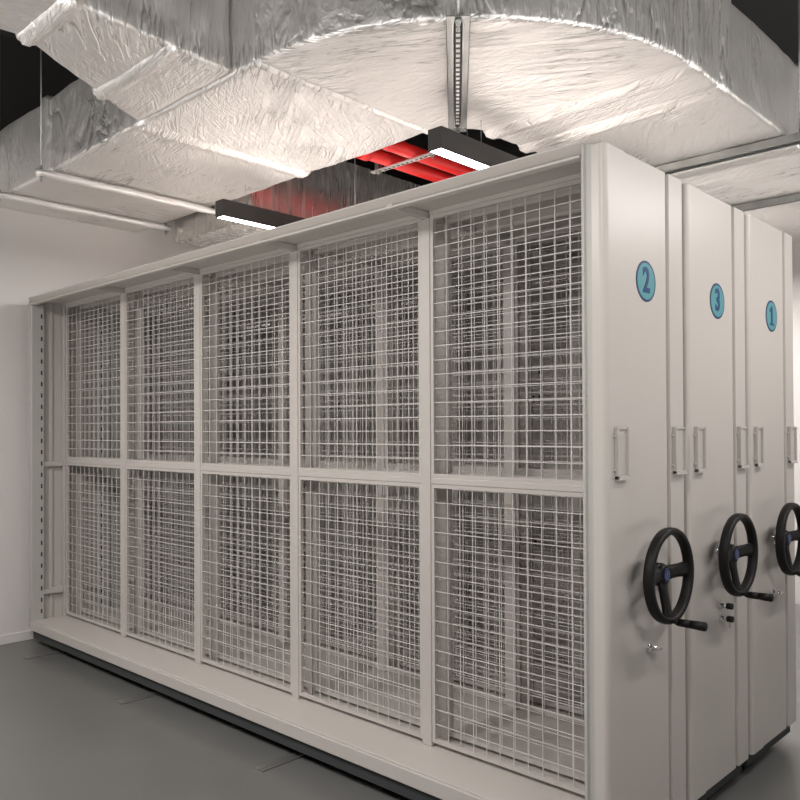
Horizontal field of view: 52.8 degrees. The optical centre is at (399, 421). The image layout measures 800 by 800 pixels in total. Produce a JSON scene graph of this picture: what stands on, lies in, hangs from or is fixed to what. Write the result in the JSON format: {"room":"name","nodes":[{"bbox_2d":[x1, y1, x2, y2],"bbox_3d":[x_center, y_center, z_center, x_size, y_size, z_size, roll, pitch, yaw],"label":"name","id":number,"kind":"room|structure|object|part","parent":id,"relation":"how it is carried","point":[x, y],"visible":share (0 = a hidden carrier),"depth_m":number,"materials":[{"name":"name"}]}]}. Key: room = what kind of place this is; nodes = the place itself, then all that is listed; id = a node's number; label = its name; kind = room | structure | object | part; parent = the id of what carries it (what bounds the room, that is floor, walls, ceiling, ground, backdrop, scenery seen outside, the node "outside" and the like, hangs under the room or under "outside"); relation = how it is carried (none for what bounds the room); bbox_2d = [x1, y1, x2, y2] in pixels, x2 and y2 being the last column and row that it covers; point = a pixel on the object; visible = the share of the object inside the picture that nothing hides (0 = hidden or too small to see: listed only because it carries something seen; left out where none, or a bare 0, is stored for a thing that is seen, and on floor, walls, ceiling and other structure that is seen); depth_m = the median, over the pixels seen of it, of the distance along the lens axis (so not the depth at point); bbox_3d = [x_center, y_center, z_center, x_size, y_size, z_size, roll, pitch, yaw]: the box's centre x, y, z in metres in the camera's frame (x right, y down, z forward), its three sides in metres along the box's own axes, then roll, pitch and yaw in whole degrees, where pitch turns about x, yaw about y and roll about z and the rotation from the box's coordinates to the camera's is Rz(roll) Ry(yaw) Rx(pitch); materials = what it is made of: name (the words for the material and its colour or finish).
{"room":"archive storage room","nodes":[
{"label":"archive storage room","id":0,"kind":"room"},
{"bbox_2d":[0,35,433,635],"bbox_3d":[-2.351,-0.579,6.314,0.200,4.300,9.100,-1,-1,44],"label":"wall","id":1,"kind":"structure","parent":0,"point":[40,254],"depth_m":5.80,"materials":[{"name":"grey paint"}]},
{"bbox_2d":[0,630,33,644],"bbox_3d":[-2.334,1.537,6.148,0.012,0.065,8.900,-1,-1,44],"label":"baseboard","id":2,"kind":"structure","parent":1,"relation":"attached to","point":[25,635],"depth_m":5.73,"materials":[{"name":"white paint"}]},
{"bbox_2d":[0,0,798,175],"bbox_3d":[0.398,-2.850,2.743,9.150,0.150,10.500,-1,-1,44],"label":"ceiling","id":3,"kind":"structure","parent":0,"point":[778,19],"depth_m":5.68,"materials":[{"name":"black"}]},
{"bbox_2d":[0,190,171,234],"bbox_3d":[-2.210,-2.082,5.730,0.068,1.306,1.276,-1,-1,44],"label":"hanger","id":4,"kind":"object","parent":3,"relation":"hanging from","point":[3,195],"visible":0.97,"depth_m":5.67,"materials":[{"name":"metal"}]},
{"bbox_2d":[34,49,215,218],"bbox_3d":[-1.732,-2.088,5.274,0.067,1.306,1.276,-1,-1,44],"label":"hanger","id":5,"kind":"object","parent":3,"relation":"hanging from","point":[40,171],"visible":0.94,"depth_m":5.10,"materials":[{"name":"metal"}]},
{"bbox_3d":[-2.151,-2.091,4.834,0.021,1.306,0.021,-1,-1,44],"label":"threaded rod","id":6,"kind":"part","parent":5,"relation":"part of","materials":[{"name":"metal"}]},
{"bbox_2d":[215,199,304,228],"bbox_3d":[-0.303,-2.006,5.904,0.084,1.470,2.400,-1,-1,44],"label":"lamp","id":7,"kind":"object","parent":3,"relation":"hanging from","point":[225,209],"visible":0.46,"depth_m":5.17,"materials":[{"name":"grey"}]},
{"bbox_2d":[218,216,274,228],"bbox_3d":[-0.300,-1.278,5.897,0.071,0.010,2.390,-1,-1,44],"label":"diffuser","id":8,"kind":"object","parent":7,"relation":"attached to","point":[247,220],"depth_m":5.18,"materials":[{"name":"white"}]},
{"bbox_2d":[175,129,568,294],"bbox_3d":[0.021,-2.030,7.282,1.070,1.400,4.033,-1,-1,44],"label":"air duct","id":9,"kind":"object","parent":3,"relation":"hanging from","point":[344,184],"visible":0.06,"depth_m":5.97,"materials":[{"name":"grey"}]},
{"bbox_3d":[-0.344,-2.039,6.151,0.009,1.400,0.009,0,-1,21],"label":"threaded rod","id":10,"kind":"part","parent":9,"relation":"part of","materials":[{"name":"metal"}]},
{"bbox_2d":[370,152,434,174],"bbox_3d":[0.029,-2.238,5.473,0.620,1.018,0.040,-1,-1,44],"label":"bracket","id":11,"kind":"object","parent":3,"relation":"hanging from","point":[378,167],"visible":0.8,"depth_m":5.49,"materials":[{"name":"metal"}]},
{"bbox_3d":[-0.152,-2.236,5.645,0.040,1.018,0.036,-1,-1,44],"label":"threaded rod","id":12,"kind":"part","parent":11,"relation":"part of","materials":[{"name":"metal"}]},
{"bbox_2d":[356,149,454,181],"bbox_3d":[0.874,-1.802,6.571,0.135,0.114,3.870,-1,-1,44],"label":"pipe","id":13,"kind":"object","parent":11,"relation":"on","point":[381,157],"visible":0.1,"depth_m":5.67,"materials":[{"name":"metal"}]},
{"bbox_2d":[382,141,475,175],"bbox_3d":[0.992,-1.804,6.376,0.135,0.114,3.990,-1,-1,44],"label":"pipe","id":14,"kind":"object","parent":11,"relation":"on","point":[402,148],"visible":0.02,"depth_m":5.50,"materials":[{"name":"metal"}]},
{"bbox_2d":[446,0,470,132],"bbox_3d":[0.252,-2.104,3.558,0.092,1.325,1.161,0,-1,4],"label":"hanger","id":15,"kind":"object","parent":3,"relation":"hanging from","point":[457,63],"visible":0.94,"depth_m":3.41,"materials":[{"name":"metal"}]},
{"bbox_3d":[0.213,-2.109,2.999,0.090,1.325,0.040,0,-1,4],"label":"threaded rod","id":16,"kind":"part","parent":15,"relation":"part of","materials":[{"name":"metal"}]},
{"bbox_3d":[0.290,-2.099,4.118,0.090,1.325,0.040,0,-1,4],"label":"threaded rod","id":17,"kind":"part","parent":15,"relation":"part of","materials":[{"name":"metal"}]},
{"bbox_2d":[428,126,517,169],"bbox_3d":[0.992,-1.410,4.710,0.084,0.242,2.400,-1,-1,44],"label":"lamp","id":18,"kind":"object","parent":3,"relation":"hanging from","point":[444,142],"visible":0.45,"depth_m":3.95,"materials":[{"name":"grey"}]},
{"bbox_2d":[431,148,488,169],"bbox_3d":[0.992,-1.296,4.709,0.071,0.010,2.390,-1,-1,44],"label":"diffuser","id":19,"kind":"object","parent":18,"relation":"attached to","point":[458,155],"depth_m":3.97,"materials":[{"name":"white"}]},
{"bbox_2d":[655,0,799,173],"bbox_3d":[1.677,-2.111,4.766,1.340,1.300,0.078,-1,-1,44],"label":"hanger","id":20,"kind":"object","parent":3,"relation":"hanging from","point":[793,139],"visible":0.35,"depth_m":4.52,"materials":[{"name":"metal"}]},
{"bbox_2d":[0,0,799,242],"bbox_3d":[0.536,-1.753,5.959,4.492,0.510,5.239,-1,-1,44],"label":"air duct","id":21,"kind":"object","parent":20,"relation":"hanging from","point":[308,86],"visible":0.8,"depth_m":3.97,"materials":[{"name":"metal"}]},
{"bbox_2d":[0,0,228,120],"bbox_3d":[-1.835,-1.775,2.973,0.920,0.504,2.362,-1,-1,44],"label":"air duct","id":22,"kind":"object","parent":21,"relation":"attached to","point":[139,56],"visible":1,"depth_m":3.38,"materials":[{"name":"metal"}]},
{"bbox_3d":[2.141,-2.117,4.325,0.021,1.300,0.021,-1,-1,44],"label":"threaded rod","id":23,"kind":"part","parent":20,"relation":"part of","materials":[{"name":"metal"}]},
{"bbox_2d":[731,193,799,211],"bbox_3d":[2.491,-2.106,5.621,1.340,1.300,0.048,-1,-1,44],"label":"hanger","id":24,"kind":"object","parent":3,"relation":"hanging from","point":[795,197],"visible":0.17,"depth_m":5.55,"materials":[{"name":"metal"}]},
{"bbox_2d":[0,604,799,799],"bbox_3d":[0.393,1.584,3.690,7.750,0.100,9.100,-1,-1,44],"label":"floor","id":25,"kind":"structure","parent":0,"point":[65,735],"depth_m":3.76,"materials":[{"name":"concrete"}]},
{"bbox_2d":[23,650,63,659],"bbox_3d":[-1.694,1.563,6.125,0.060,0.007,2.250,-1,-1,44],"label":"floor track","id":26,"kind":"object","parent":25,"relation":"on","point":[56,651],"visible":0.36,"depth_m":5.39,"materials":[{"name":"silver metal"}]},
{"bbox_2d":[28,141,707,799],"bbox_3d":[-0.702,0.321,4.262,4.730,2.432,0.599,-1,-1,44],"label":"shelving","id":27,"kind":"object","parent":26,"relation":"on","point":[638,565],"visible":1,"depth_m":3.46,"materials":[{"name":"grey"}]},
{"bbox_3d":[-2.486,0.303,5.775,0.030,0.036,0.135,-1,-1,44],"label":"rail","id":28,"kind":"part","parent":27,"relation":"part of","materials":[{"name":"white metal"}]},
{"bbox_3d":[-2.482,1.207,5.766,0.030,0.036,0.135,-1,-1,44],"label":"rail","id":29,"kind":"part","parent":27,"relation":"part of","materials":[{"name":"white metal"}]},
{"bbox_3d":[-2.420,0.272,5.827,0.036,2.248,0.028,-1,-1,44],"label":"post","id":30,"kind":"part","parent":27,"relation":"part of","materials":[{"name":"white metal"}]},
{"bbox_3d":[-2.406,0.287,5.884,0.026,2.320,0.583,-1,-1,44],"label":"panel","id":31,"kind":"part","parent":27,"relation":"part of","materials":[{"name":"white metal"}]},
{"bbox_3d":[-2.350,0.272,5.901,0.036,2.248,0.028,-1,-1,44],"label":"post","id":32,"kind":"part","parent":27,"relation":"part of","materials":[{"name":"metal"}]},
{"bbox_3d":[-2.297,1.208,5.961,0.030,0.036,0.135,-1,-1,44],"label":"rail","id":33,"kind":"part","parent":27,"relation":"part of","materials":[{"name":"metal"}]},
{"bbox_3d":[-2.095,0.833,5.515,0.822,1.080,0.018,-1,-1,44],"label":"panel","id":34,"kind":"part","parent":27,"relation":"part of","materials":[{"name":"metal"}]},
{"bbox_3d":[-2.100,-0.286,5.526,0.822,1.102,0.018,-1,-1,44],"label":"panel","id":35,"kind":"part","parent":27,"relation":"part of","materials":[{"name":"metal"}]},
{"bbox_3d":[-2.030,-0.286,5.600,0.822,1.102,0.018,-1,-1,44],"label":"panel","id":36,"kind":"part","parent":27,"relation":"part of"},
{"bbox_3d":[-2.025,0.833,5.589,0.822,1.080,0.018,-1,-1,44],"label":"panel","id":37,"kind":"part","parent":27,"relation":"part of","materials":[{"name":"metal"}]},
{"bbox_3d":[-1.781,0.278,5.219,0.052,2.219,0.028,-1,-1,44],"label":"post","id":38,"kind":"part","parent":27,"relation":"part of","materials":[{"name":"metal"}]},
{"bbox_3d":[-1.711,0.278,5.293,0.052,2.219,0.028,-1,-1,44],"label":"post","id":39,"kind":"part","parent":27,"relation":"part of","materials":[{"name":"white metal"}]},
{"bbox_3d":[-1.462,0.824,4.913,0.822,1.080,0.018,-1,-1,44],"label":"panel","id":40,"kind":"part","parent":27,"relation":"part of","materials":[{"name":"metal"}]},
{"bbox_3d":[-1.467,-0.295,4.923,0.822,1.102,0.018,-1,-1,44],"label":"panel","id":41,"kind":"part","parent":27,"relation":"part of","materials":[{"name":"metal"}]},
{"bbox_3d":[-1.392,0.824,4.986,0.822,1.080,0.018,-1,-1,44],"label":"panel","id":42,"kind":"part","parent":27,"relation":"part of","materials":[{"name":"metal"}]},
{"bbox_3d":[-1.397,-0.295,4.997,0.822,1.102,0.018,-1,-1,44],"label":"panel","id":43,"kind":"part","parent":27,"relation":"part of","materials":[{"name":"metal"}]},
{"bbox_3d":[-1.148,0.269,4.617,0.052,2.219,0.028,-1,-1,44],"label":"post","id":44,"kind":"part","parent":27,"relation":"part of","materials":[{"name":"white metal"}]},
{"bbox_3d":[-1.078,0.270,4.691,0.052,2.219,0.028,-1,-1,44],"label":"post","id":45,"kind":"part","parent":27,"relation":"part of","materials":[{"name":"grey metal"}]},
{"bbox_3d":[-0.829,0.815,4.310,0.822,1.080,0.018,-1,-1,44],"label":"panel","id":46,"kind":"part","parent":27,"relation":"part of","materials":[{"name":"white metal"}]},
{"bbox_3d":[-0.834,-0.303,4.321,0.822,1.102,0.018,-1,-1,44],"label":"panel","id":47,"kind":"part","parent":27,"relation":"part of","materials":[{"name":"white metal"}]},
{"bbox_3d":[-0.764,-0.303,4.395,0.822,1.102,0.018,-1,-1,44],"label":"panel","id":48,"kind":"part","parent":27,"relation":"part of","materials":[{"name":"metal"}]},
{"bbox_3d":[-0.759,0.816,4.384,0.822,1.080,0.018,-1,-1,44],"label":"panel","id":49,"kind":"part","parent":27,"relation":"part of","materials":[{"name":"metal"}]},
{"bbox_3d":[-0.515,0.261,4.014,0.052,2.219,0.028,-1,-1,44],"label":"post","id":50,"kind":"part","parent":27,"relation":"part of","materials":[{"name":"grey metal"}]},
{"bbox_3d":[-1.009,-0.866,4.173,4.430,0.058,0.036,-1,-1,44],"label":"header rail","id":51,"kind":"part","parent":27,"relation":"part of","materials":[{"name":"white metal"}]},
{"bbox_3d":[-0.445,0.261,4.088,0.052,2.219,0.028,-1,-1,44],"label":"post","id":52,"kind":"part","parent":27,"relation":"part of","materials":[{"name":"grey metal"}]},
{"bbox_3d":[-0.837,-0.865,4.327,4.318,0.018,0.024,-1,-1,44],"label":"rail","id":53,"kind":"part","parent":27,"relation":"part of","materials":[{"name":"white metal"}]},
{"bbox_3d":[-0.832,0.261,4.316,4.318,0.027,0.024,-1,-1,44],"label":"rail","id":54,"kind":"part","parent":27,"relation":"part of","materials":[{"name":"metal"}]},
{"bbox_3d":[-0.766,-0.864,4.400,4.318,0.018,0.024,-1,-1,44],"label":"rail","id":55,"kind":"part","parent":27,"relation":"part of","materials":[{"name":"metal"}]},
{"bbox_3d":[-0.621,-0.864,4.580,4.430,0.058,0.036,-1,-1,44],"label":"header rail","id":56,"kind":"part","parent":27,"relation":"part of","materials":[{"name":"metal"}]},
{"bbox_3d":[-0.196,0.807,3.708,0.822,1.080,0.018,-1,-1,44],"label":"panel","id":57,"kind":"part","parent":27,"relation":"part of","materials":[{"name":"grey metal"}]},
{"bbox_3d":[-0.201,-0.312,3.719,0.822,1.102,0.018,-1,-1,44],"label":"panel","id":58,"kind":"part","parent":27,"relation":"part of","materials":[{"name":"grey metal"}]},
{"bbox_3d":[-0.131,-0.312,3.792,0.822,1.102,0.018,-1,-1,44],"label":"panel","id":59,"kind":"part","parent":27,"relation":"part of","materials":[{"name":"metal"}]},
{"bbox_3d":[-0.126,0.807,3.781,0.822,1.080,0.018,-1,-1,44],"label":"panel","id":60,"kind":"part","parent":27,"relation":"part of","materials":[{"name":"metal"}]},
{"bbox_3d":[0.118,0.252,3.412,0.052,2.219,0.028,-1,-1,44],"label":"post","id":61,"kind":"part","parent":27,"relation":"part of","materials":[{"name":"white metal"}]},
{"bbox_3d":[0.188,0.253,3.486,0.052,2.219,0.028,-1,-1,44],"label":"post","id":62,"kind":"part","parent":27,"relation":"part of","materials":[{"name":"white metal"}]},
{"bbox_3d":[0.432,-0.321,3.116,0.822,1.102,0.018,-1,-1,44],"label":"panel","id":63,"kind":"part","parent":27,"relation":"part of","materials":[{"name":"grey metal"}]},
{"bbox_3d":[0.437,0.798,3.105,0.822,1.080,0.018,-1,-1,44],"label":"panel","id":64,"kind":"part","parent":27,"relation":"part of","materials":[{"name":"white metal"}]},
{"bbox_3d":[0.502,-0.320,3.190,0.822,1.102,0.018,-1,-1,44],"label":"panel","id":65,"kind":"part","parent":27,"relation":"part of","materials":[{"name":"metal"}]},
{"bbox_3d":[0.507,0.799,3.179,0.822,1.080,0.018,-1,-1,44],"label":"panel","id":66,"kind":"part","parent":27,"relation":"part of","materials":[{"name":"metal"}]},
{"bbox_3d":[0.842,0.263,2.793,0.050,2.312,0.583,-1,-1,44],"label":"panel","id":67,"kind":"part","parent":27,"relation":"part of","materials":[{"name":"grey metal"}]},
{"bbox_3d":[0.872,0.773,2.747,0.026,0.011,0.050,-1,-1,44],"label":"lock lever","id":68,"kind":"part","parent":27,"relation":"part of","materials":[{"name":"silver metal"}]},
{"bbox_3d":[0.946,0.665,2.647,0.123,0.031,0.031,-1,-1,44],"label":"crank handle","id":69,"kind":"part","parent":27,"relation":"part of","materials":[{"name":"black plastic"}]},
{"bbox_2d":[110,184,773,799],"bbox_3d":[-0.284,0.323,4.702,4.730,2.432,0.599,-1,-1,44],"label":"shelving","id":70,"kind":"object","parent":26,"relation":"on","point":[718,528],"visible":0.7,"depth_m":3.90,"materials":[{"name":"grey metal"}]},
{"bbox_3d":[-1.988,0.290,6.324,0.026,2.320,0.583,-1,-1,44],"label":"panel","id":71,"kind":"part","parent":70,"relation":"part of","materials":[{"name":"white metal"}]},
{"bbox_3d":[-1.932,0.275,6.341,0.036,2.248,0.028,-1,-1,44],"label":"post","id":72,"kind":"part","parent":70,"relation":"part of","materials":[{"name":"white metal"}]},
{"bbox_3d":[-1.677,0.835,5.955,0.822,1.080,0.018,-1,-1,44],"label":"panel","id":73,"kind":"part","parent":70,"relation":"part of","materials":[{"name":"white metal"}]},
{"bbox_3d":[-1.682,-0.284,5.966,0.822,1.102,0.018,-1,-1,44],"label":"panel","id":74,"kind":"part","parent":70,"relation":"part of","materials":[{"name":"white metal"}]},
{"bbox_3d":[-1.612,-0.283,6.040,0.822,1.102,0.018,-1,-1,44],"label":"panel","id":75,"kind":"part","parent":70,"relation":"part of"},
{"bbox_3d":[-1.607,0.835,6.029,0.822,1.080,0.018,-1,-1,44],"label":"panel","id":76,"kind":"part","parent":70,"relation":"part of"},
{"bbox_3d":[-1.363,0.280,5.659,0.052,2.219,0.028,-1,-1,44],"label":"post","id":77,"kind":"part","parent":70,"relation":"part of","materials":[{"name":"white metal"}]},
{"bbox_3d":[-1.049,-0.292,5.363,0.822,1.102,0.018,-1,-1,44],"label":"panel","id":78,"kind":"part","parent":70,"relation":"part of","materials":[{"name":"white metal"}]},
{"bbox_3d":[-1.044,0.826,5.352,0.822,1.080,0.018,-1,-1,44],"label":"panel","id":79,"kind":"part","parent":70,"relation":"part of","materials":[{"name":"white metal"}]},
{"bbox_3d":[-0.974,0.827,5.426,0.822,1.080,0.018,-1,-1,44],"label":"panel","id":80,"kind":"part","parent":70,"relation":"part of","materials":[{"name":"metal"}]},
{"bbox_3d":[-0.979,-0.292,5.437,0.822,1.102,0.018,-1,-1,44],"label":"panel","id":81,"kind":"part","parent":70,"relation":"part of","materials":[{"name":"metal"}]},
{"bbox_3d":[-0.730,0.272,5.056,0.052,2.219,0.028,-1,-1,44],"label":"post","id":82,"kind":"part","parent":70,"relation":"part of","materials":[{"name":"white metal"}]},
{"bbox_3d":[-0.411,0.818,4.750,0.822,1.080,0.018,-1,-1,44],"label":"panel","id":83,"kind":"part","parent":70,"relation":"part of","materials":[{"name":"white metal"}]},
{"bbox_3d":[-0.416,-0.301,4.761,0.822,1.102,0.018,-1,-1,44],"label":"panel","id":84,"kind":"part","parent":70,"relation":"part of","materials":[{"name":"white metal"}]},
{"bbox_3d":[-0.345,-0.301,4.834,0.822,1.102,0.018,-1,-1,44],"label":"panel","id":85,"kind":"part","parent":70,"relation":"part of","materials":[{"name":"metal"}]},
{"bbox_3d":[-0.591,-0.864,4.612,4.430,0.058,0.036,-1,-1,44],"label":"header rail","id":86,"kind":"part","parent":70,"relation":"part of","materials":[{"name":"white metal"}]},
{"bbox_3d":[-0.341,0.818,4.824,0.822,1.080,0.018,-1,-1,44],"label":"panel","id":87,"kind":"part","parent":70,"relation":"part of","materials":[{"name":"metal"}]},
{"bbox_3d":[-0.418,-0.862,4.766,4.318,0.018,0.024,-1,-1,44],"label":"rail","id":88,"kind":"part","parent":70,"relation":"part of","materials":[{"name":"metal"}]},
{"bbox_3d":[-0.413,0.264,4.755,4.318,0.027,0.024,-1,-1,44],"label":"rail","id":89,"kind":"part","parent":70,"relation":"part of","materials":[{"name":"grey metal"}]},
{"bbox_3d":[-0.348,-0.862,4.840,4.318,0.018,0.024,-1,-1,44],"label":"rail","id":90,"kind":"part","parent":70,"relation":"part of","materials":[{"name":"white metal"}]},
{"bbox_3d":[-0.203,-0.862,5.020,4.430,0.058,0.036,-1,-1,44],"label":"header rail","id":91,"kind":"part","parent":70,"relation":"part of","materials":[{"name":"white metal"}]},
{"bbox_3d":[-0.097,0.263,4.454,0.052,2.219,0.028,-1,-1,44],"label":"post","id":92,"kind":"part","parent":70,"relation":"part of","materials":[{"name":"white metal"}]},
{"bbox_3d":[-0.026,0.264,4.528,0.052,2.219,0.028,-1,-1,44],"label":"post","id":93,"kind":"part","parent":70,"relation":"part of","materials":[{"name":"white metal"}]},
{"bbox_3d":[0.217,-0.310,4.158,0.822,1.102,0.018,-1,-1,44],"label":"panel","id":94,"kind":"part","parent":70,"relation":"part of","materials":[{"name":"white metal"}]},
{"bbox_3d":[0.222,0.809,4.147,0.822,1.080,0.018,-1,-1,44],"label":"panel","id":95,"kind":"part","parent":70,"relation":"part of","materials":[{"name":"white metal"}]},
{"bbox_3d":[0.292,0.810,4.221,0.822,1.080,0.018,-1,-1,44],"label":"panel","id":96,"kind":"part","parent":70,"relation":"part of","materials":[{"name":"metal"}]},
{"bbox_3d":[0.288,-0.309,4.232,0.822,1.102,0.018,-1,-1,44],"label":"panel","id":97,"kind":"part","parent":70,"relation":"part of","materials":[{"name":"metal"}]},
{"bbox_3d":[0.536,0.255,3.851,0.052,2.219,0.028,-1,-1,44],"label":"post","id":98,"kind":"part","parent":70,"relation":"part of","materials":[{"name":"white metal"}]},
{"bbox_3d":[0.607,0.255,3.925,0.052,2.219,0.028,-1,-1,44],"label":"post","id":99,"kind":"part","parent":70,"relation":"part of","materials":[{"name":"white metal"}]},
{"bbox_3d":[0.851,-0.318,3.556,0.822,1.102,0.018,-1,-1,44],"label":"panel","id":100,"kind":"part","parent":70,"relation":"part of","materials":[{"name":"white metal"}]},
{"bbox_3d":[0.855,0.801,3.545,0.822,1.080,0.018,-1,-1,44],"label":"panel","id":101,"kind":"part","parent":70,"relation":"part of","materials":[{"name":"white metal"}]},
{"bbox_3d":[0.921,-0.318,3.629,0.822,1.102,0.018,-1,-1,44],"label":"panel","id":102,"kind":"part","parent":70,"relation":"part of","materials":[{"name":"metal"}]},
{"bbox_3d":[0.925,0.801,3.619,0.822,1.080,0.018,-1,-1,44],"label":"panel","id":103,"kind":"part","parent":70,"relation":"part of","materials":[{"name":"metal"}]},
{"bbox_3d":[1.260,0.265,3.232,0.050,2.312,0.583,-1,-1,44],"label":"panel","id":104,"kind":"part","parent":70,"relation":"part of","materials":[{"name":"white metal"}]},
{"bbox_3d":[1.305,0.780,3.185,0.022,0.026,0.026,-1,-1,44],"label":"lock knob","id":105,"kind":"part","parent":70,"relation":"part of","materials":[{"name":"black plastic"}]},
{"bbox_3d":[1.302,0.729,3.183,0.022,0.026,0.026,-1,-1,44],"label":"lock knob","id":106,"kind":"part","parent":70,"relation":"part of","materials":[{"name":"black plastic"}]},
{"bbox_3d":[1.364,0.667,3.087,0.123,0.031,0.031,-1,-1,44],"label":"crank handle","id":107,"kind":"part","parent":70,"relation":"part of","materials":[{"name":"black plastic"}]},
{"bbox_2d":[181,214,799,765],"bbox_3d":[0.135,0.326,5.142,4.730,2.432,0.599,-1,-1,44],"label":"shelving","id":108,"kind":"object","parent":26,"relation":"on","point":[771,507],"visible":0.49,"depth_m":4.82,"materials":[{"name":"grey metal"}]},
{"bbox_3d":[-1.569,0.292,6.763,0.026,2.320,0.583,-1,-1,44],"label":"panel","id":109,"kind":"part","parent":108,"relation":"part of","materials":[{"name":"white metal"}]},
{"bbox_3d":[-1.193,-0.281,6.479,0.822,1.102,0.018,-1,-1,44],"label":"panel","id":110,"kind":"part","parent":108,"relation":"part of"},
{"bbox_3d":[-1.263,-0.281,6.405,0.822,1.102,0.018,-1,-1,44],"label":"panel","id":111,"kind":"part","parent":108,"relation":"part of","materials":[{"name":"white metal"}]},
{"bbox_3d":[-1.188,0.838,6.468,0.822,1.080,0.018,-1,-1,44],"label":"panel","id":112,"kind":"part","parent":108,"relation":"part of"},
{"bbox_3d":[-1.258,0.838,6.394,0.822,1.080,0.018,-1,-1,44],"label":"panel","id":113,"kind":"part","parent":108,"relation":"part of","materials":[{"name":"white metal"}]},
{"bbox_3d":[-0.944,0.283,6.099,0.052,2.219,0.028,-1,-1,44],"label":"post","id":114,"kind":"part","parent":108,"relation":"part of","materials":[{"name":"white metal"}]},
{"bbox_3d":[-0.625,0.829,5.792,0.822,1.080,0.018,-1,-1,44],"label":"panel","id":115,"kind":"part","parent":108,"relation":"part of","materials":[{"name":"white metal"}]},
{"bbox_3d":[-0.630,-0.290,5.803,0.822,1.102,0.018,-1,-1,44],"label":"panel","id":116,"kind":"part","parent":108,"relation":"part of","materials":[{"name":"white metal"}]},
{"bbox_3d":[-0.555,0.829,5.866,0.822,1.080,0.018,-1,-1,44],"label":"panel","id":117,"kind":"part","parent":108,"relation":"part of","materials":[{"name":"metal"}]},
{"bbox_3d":[-0.560,-0.290,5.877,0.822,1.102,0.018,-1,-1,44],"label":"panel","id":118,"kind":"part","parent":108,"relation":"part of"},
{"bbox_3d":[-0.311,0.274,5.496,0.052,2.219,0.028,-1,-1,44],"label":"post","id":119,"kind":"part","parent":108,"relation":"part of","materials":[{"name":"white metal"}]},
{"bbox_3d":[-0.241,0.275,5.570,0.052,2.219,0.028,-1,-1,44],"label":"post","id":120,"kind":"part","parent":108,"relation":"part of","materials":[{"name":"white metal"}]},
{"bbox_3d":[-0.172,-0.861,5.052,4.430,0.058,0.036,-1,-1,44],"label":"header rail","id":121,"kind":"part","parent":108,"relation":"part of","materials":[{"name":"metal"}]},
{"bbox_3d":[0.003,-0.299,5.200,0.822,1.102,0.018,-1,-1,44],"label":"panel","id":122,"kind":"part","parent":108,"relation":"part of","materials":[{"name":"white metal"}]},
{"bbox_3d":[0.008,0.820,5.189,0.822,1.080,0.018,-1,-1,44],"label":"panel","id":123,"kind":"part","parent":108,"relation":"part of","materials":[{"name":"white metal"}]},
{"bbox_3d":[0.073,-0.298,5.274,0.822,1.102,0.018,-1,-1,44],"label":"panel","id":124,"kind":"part","parent":108,"relation":"part of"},
{"bbox_3d":[0.078,0.821,5.263,0.822,1.080,0.018,-1,-1,44],"label":"panel","id":125,"kind":"part","parent":108,"relation":"part of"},
{"bbox_3d":[0.071,-0.859,5.280,4.318,0.018,0.024,-1,-1,44],"label":"rail","id":126,"kind":"part","parent":108,"relation":"part of","materials":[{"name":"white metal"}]},
{"bbox_3d":[0.001,-0.860,5.206,4.318,0.018,0.024,-1,-1,44],"label":"rail","id":127,"kind":"part","parent":108,"relation":"part of","materials":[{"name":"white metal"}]},
{"bbox_3d":[0.005,0.266,5.195,4.318,0.027,0.024,-1,-1,44],"label":"rail","id":128,"kind":"part","parent":108,"relation":"part of","materials":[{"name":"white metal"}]},
{"bbox_3d":[0.216,-0.859,5.460,4.430,0.058,0.036,-1,-1,44],"label":"header rail","id":129,"kind":"part","parent":108,"relation":"part of","materials":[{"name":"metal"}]},
{"bbox_3d":[0.322,0.266,4.894,0.052,2.219,0.028,-1,-1,44],"label":"post","id":130,"kind":"part","parent":108,"relation":"part of","materials":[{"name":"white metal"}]},
{"bbox_3d":[0.392,0.266,4.967,0.052,2.219,0.028,-1,-1,44],"label":"post","id":131,"kind":"part","parent":108,"relation":"part of","materials":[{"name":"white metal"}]},
{"bbox_3d":[0.636,-0.307,4.598,0.822,1.102,0.018,-1,-1,44],"label":"panel","id":132,"kind":"part","parent":108,"relation":"part of","materials":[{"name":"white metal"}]},
{"bbox_3d":[0.641,0.812,4.587,0.822,1.080,0.018,-1,-1,44],"label":"panel","id":133,"kind":"part","parent":108,"relation":"part of","materials":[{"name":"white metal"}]},
{"bbox_3d":[0.706,-0.307,4.672,0.822,1.102,0.018,-1,-1,44],"label":"panel","id":134,"kind":"part","parent":108,"relation":"part of","materials":[{"name":"metal"}]},
{"bbox_3d":[0.711,0.812,4.661,0.822,1.080,0.018,-1,-1,44],"label":"panel","id":135,"kind":"part","parent":108,"relation":"part of","materials":[{"name":"metal"}]},
{"bbox_3d":[0.955,0.257,4.291,0.052,2.219,0.028,-1,-1,44],"label":"post","id":136,"kind":"part","parent":108,"relation":"part of","materials":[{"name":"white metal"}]},
{"bbox_3d":[1.679,0.268,3.672,0.050,2.312,0.583,-1,-1,44],"label":"panel","id":137,"kind":"part","parent":108,"relation":"part of","materials":[{"name":"white metal"}]},
{"bbox_2d":[116,691,162,704],"bbox_3d":[-0.771,1.551,5.247,0.060,0.007,2.250,-1,-1,44],"label":"floor track","id":138,"kind":"object","parent":25,"relation":"on","point":[147,695],"visible":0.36,"depth_m":4.51,"materials":[{"name":"silver metal"}]},
{"bbox_2d":[254,751,306,771],"bbox_3d":[0.151,1.538,4.369,0.060,0.007,2.250,-1,-1,44],"label":"floor track","id":139,"kind":"object","parent":25,"relation":"on","point":[296,755],"visible":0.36,"depth_m":3.63,"materials":[{"name":"silver metal"}]},
{"bbox_2d":[569,242,799,603],"bbox_3d":[4.031,-0.605,6.383,8.950,4.300,0.200,-1,-1,44],"label":"wall","id":140,"kind":"structure","parent":0,"point":[795,246],"depth_m":6.87,"materials":[{"name":"grey paint"}]}
]}

